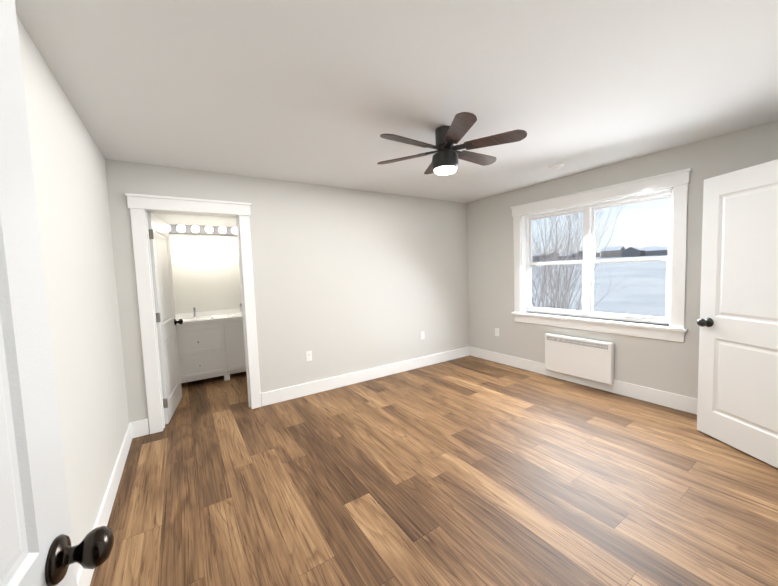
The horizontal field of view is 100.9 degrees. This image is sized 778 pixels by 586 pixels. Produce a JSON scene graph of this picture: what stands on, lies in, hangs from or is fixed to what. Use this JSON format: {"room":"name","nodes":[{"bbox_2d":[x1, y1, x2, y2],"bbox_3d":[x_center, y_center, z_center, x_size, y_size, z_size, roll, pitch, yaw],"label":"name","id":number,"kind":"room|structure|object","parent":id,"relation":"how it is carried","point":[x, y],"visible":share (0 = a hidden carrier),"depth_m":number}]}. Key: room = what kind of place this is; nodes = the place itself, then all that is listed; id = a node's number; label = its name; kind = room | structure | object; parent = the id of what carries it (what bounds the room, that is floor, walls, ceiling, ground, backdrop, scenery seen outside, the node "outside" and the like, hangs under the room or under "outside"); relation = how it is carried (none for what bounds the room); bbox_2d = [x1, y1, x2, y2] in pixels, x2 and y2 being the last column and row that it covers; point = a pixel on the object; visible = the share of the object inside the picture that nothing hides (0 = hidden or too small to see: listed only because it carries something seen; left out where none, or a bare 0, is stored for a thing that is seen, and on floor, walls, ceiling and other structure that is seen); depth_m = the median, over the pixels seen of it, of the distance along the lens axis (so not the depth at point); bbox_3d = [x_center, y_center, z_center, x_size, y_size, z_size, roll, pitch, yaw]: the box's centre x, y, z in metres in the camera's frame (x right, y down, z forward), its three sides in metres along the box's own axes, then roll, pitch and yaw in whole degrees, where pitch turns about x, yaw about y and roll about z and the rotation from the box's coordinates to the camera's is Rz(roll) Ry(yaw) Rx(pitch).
{"room":"empty bedroom","nodes":[
{"label":"empty bedroom","id":0,"kind":"room"},
{"bbox_2d":[16,15,128,575],"bbox_3d":[-1.382,0.153,1.197,0.120,2.440,3.737,-5,5,-33],"label":"wall","id":1,"kind":"structure","parent":0,"point":[70,178],"depth_m":1.68},
{"bbox_2d":[0,0,113,585],"bbox_3d":[-0.446,0.382,0.237,0.194,2.018,0.852,-4,4,-27],"label":"entry door","id":2,"kind":"structure","parent":1,"relation":"in","point":[37,548],"depth_m":0.53},
{"bbox_2d":[77,423,131,585],"bbox_3d":[-1.313,1.291,1.353,0.015,0.145,3.602,-5,5,-33],"label":"baseboard","id":3,"kind":"structure","parent":1,"relation":"attached to","point":[84,577],"depth_m":1.98},
{"bbox_2d":[152,213,241,313],"bbox_3d":[-2.481,-0.045,4.813,2.750,2.440,0.100,-5,5,-33],"label":"wall","id":4,"kind":"structure","parent":0,"point":[205,272],"depth_m":4.62},
{"bbox_2d":[168,224,236,234],"bbox_3d":[-2.629,-0.893,4.524,1.040,0.120,0.160,-5,5,-33],"label":"vanity light bar","id":5,"kind":"object","parent":4,"relation":"attached to","point":[195,229],"visible":0.9,"depth_m":4.52},
{"bbox_2d":[105,159,468,433],"bbox_3d":[-0.626,-0.059,3.990,4.455,2.440,0.120,-5,5,-33],"label":"wall","id":6,"kind":"structure","parent":0,"point":[346,280],"depth_m":3.84},
{"bbox_2d":[147,212,182,423],"bbox_3d":[-2.343,0.244,3.379,0.194,2.018,0.777,-4,4,-24],"label":"bathroom door","id":7,"kind":"structure","parent":6,"relation":"in","point":[161,265],"depth_m":3.27},
{"bbox_2d":[125,193,261,433],"bbox_3d":[-1.862,0.179,3.194,1.014,2.160,0.212,-5,5,-33],"label":"door frame","id":8,"kind":"structure","parent":6,"relation":"attached to","point":[138,204],"depth_m":2.97},
{"bbox_2d":[130,347,469,437],"bbox_3d":[-0.504,1.084,4.038,4.320,0.145,0.015,-5,5,-33],"label":"baseboard","id":9,"kind":"structure","parent":6,"relation":"attached to","point":[140,428],"depth_m":3.99},
{"bbox_2d":[306,351,311,360],"bbox_3d":[-0.932,0.736,3.746,0.070,0.115,0.008,-5,5,-33],"label":"electrical outlet","id":10,"kind":"object","parent":6,"relation":"attached to","point":[308,355],"visible":1,"depth_m":3.74},
{"bbox_2d":[15,0,777,202],"bbox_3d":[0.182,-1.258,2.415,5.250,0.100,7.100,-5,5,-33],"label":"ceiling","id":11,"kind":"structure","parent":0,"point":[323,92],"depth_m":1.76},
{"bbox_2d":[377,112,526,174],"bbox_3d":[0.418,-1.054,2.399,1.130,0.321,1.003,-5,5,-33],"label":"fan","id":12,"kind":"object","parent":11,"relation":"attached to","point":[447,155],"visible":1,"depth_m":2.31},
{"bbox_2d":[549,163,563,168],"bbox_3d":[1.737,-1.310,3.336,0.136,0.032,0.136,-5,5,-33],"label":"smoke detector","id":13,"kind":"object","parent":11,"relation":"attached to","point":[556,166],"visible":1,"depth_m":3.30},
{"bbox_2d":[90,355,777,585],"bbox_3d":[0.275,1.275,2.582,5.250,0.100,7.100,-5,5,-33],"label":"floor","id":14,"kind":"structure","parent":0,"point":[469,470],"depth_m":2.03},
{"bbox_2d":[176,303,245,382],"bbox_3d":[-2.359,0.685,4.542,1.244,1.010,0.533,-5,5,-33],"label":"bathroom vanity","id":15,"kind":"object","parent":14,"relation":"on","point":[211,344],"visible":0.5,"depth_m":4.29},
{"bbox_2d":[467,120,777,398],"bbox_3d":[2.243,-0.152,3.812,0.160,2.440,7.100,-5,5,-33],"label":"wall","id":16,"kind":"structure","parent":0,"point":[667,366],"depth_m":3.37},
{"bbox_2d":[495,328,498,335],"bbox_3d":[1.594,0.577,4.742,0.008,0.115,0.070,-5,5,-33],"label":"electrical outlet","id":17,"kind":"object","parent":16,"relation":"attached to","point":[496,331],"visible":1,"depth_m":4.74},
{"bbox_2d":[545,333,613,384],"bbox_3d":[2.200,0.748,3.760,0.087,0.455,0.747,-5,5,-33],"label":"heater","id":18,"kind":"object","parent":16,"relation":"attached to","point":[589,359],"visible":1,"depth_m":3.68},
{"bbox_2d":[469,346,697,414],"bbox_3d":[2.295,1.003,3.713,0.015,0.145,3.617,-5,5,-33],"label":"baseboard","id":19,"kind":"structure","parent":16,"relation":"attached to","point":[671,400],"depth_m":3.48},
{"bbox_2d":[511,168,691,341],"bbox_3d":[2.262,-0.359,3.702,0.210,1.567,1.838,-5,5,-33],"label":"window","id":20,"kind":"structure","parent":16,"relation":"in","point":[588,203],"depth_m":3.51},
{"bbox_2d":[621,315,645,318],"bbox_3d":[2.567,0.251,3.376,0.012,0.012,0.220,-5,5,-33],"label":"lift","id":21,"kind":"object","parent":20,"relation":"attached to","point":[632,316],"visible":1,"depth_m":3.37},
{"bbox_3d":[1.470,0.069,0.898,4.335,2.440,0.120,-5,5,-33],"label":"wall","id":22,"kind":"structure","parent":0,"visible":0},
{"bbox_2d":[697,159,777,467],"bbox_3d":[2.542,0.145,2.177,0.194,2.018,0.822,-2,4,-3],"label":"closet door","id":23,"kind":"structure","parent":22,"relation":"in","point":[737,404],"depth_m":2.30},
{"label":"outside","id":24,"kind":"structure","parent":0,"visible":0},
{"bbox_2d":[531,255,667,316],"bbox_3d":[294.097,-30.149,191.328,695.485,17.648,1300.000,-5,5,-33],"label":"snow","id":25,"kind":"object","parent":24,"point":[643,309],"depth_m":20.60},
{"bbox_2d":[531,206,635,310],"bbox_3d":[7.852,-2.210,8.961,13.828,6.968,10.642,-5,5,-33],"label":"shrubs","id":26,"kind":"object","parent":25,"relation":"on","point":[557,280],"depth_m":7.32},
{"bbox_2d":[548,250,644,260],"bbox_3d":[178.787,-36.826,310.041,69.794,11.492,420.299,-5,5,-33],"label":"houses","id":27,"kind":"structure","parent":25,"relation":"on","point":[614,252],"depth_m":265.23},
{"bbox_2d":[532,247,667,261],"bbox_3d":[181.178,-37.479,314.890,80.169,12.023,450.781,-5,5,-33],"label":"houses","id":28,"kind":"structure","parent":25,"relation":"on","point":[629,250],"depth_m":242.83},
{"bbox_2d":[532,246,667,255],"bbox_3d":[181.097,-39.679,314.745,81.169,7.809,451.781,-5,5,-33],"label":"roofs","id":29,"kind":"structure","parent":28,"relation":"on","point":[637,248],"depth_m":264.63}
]}

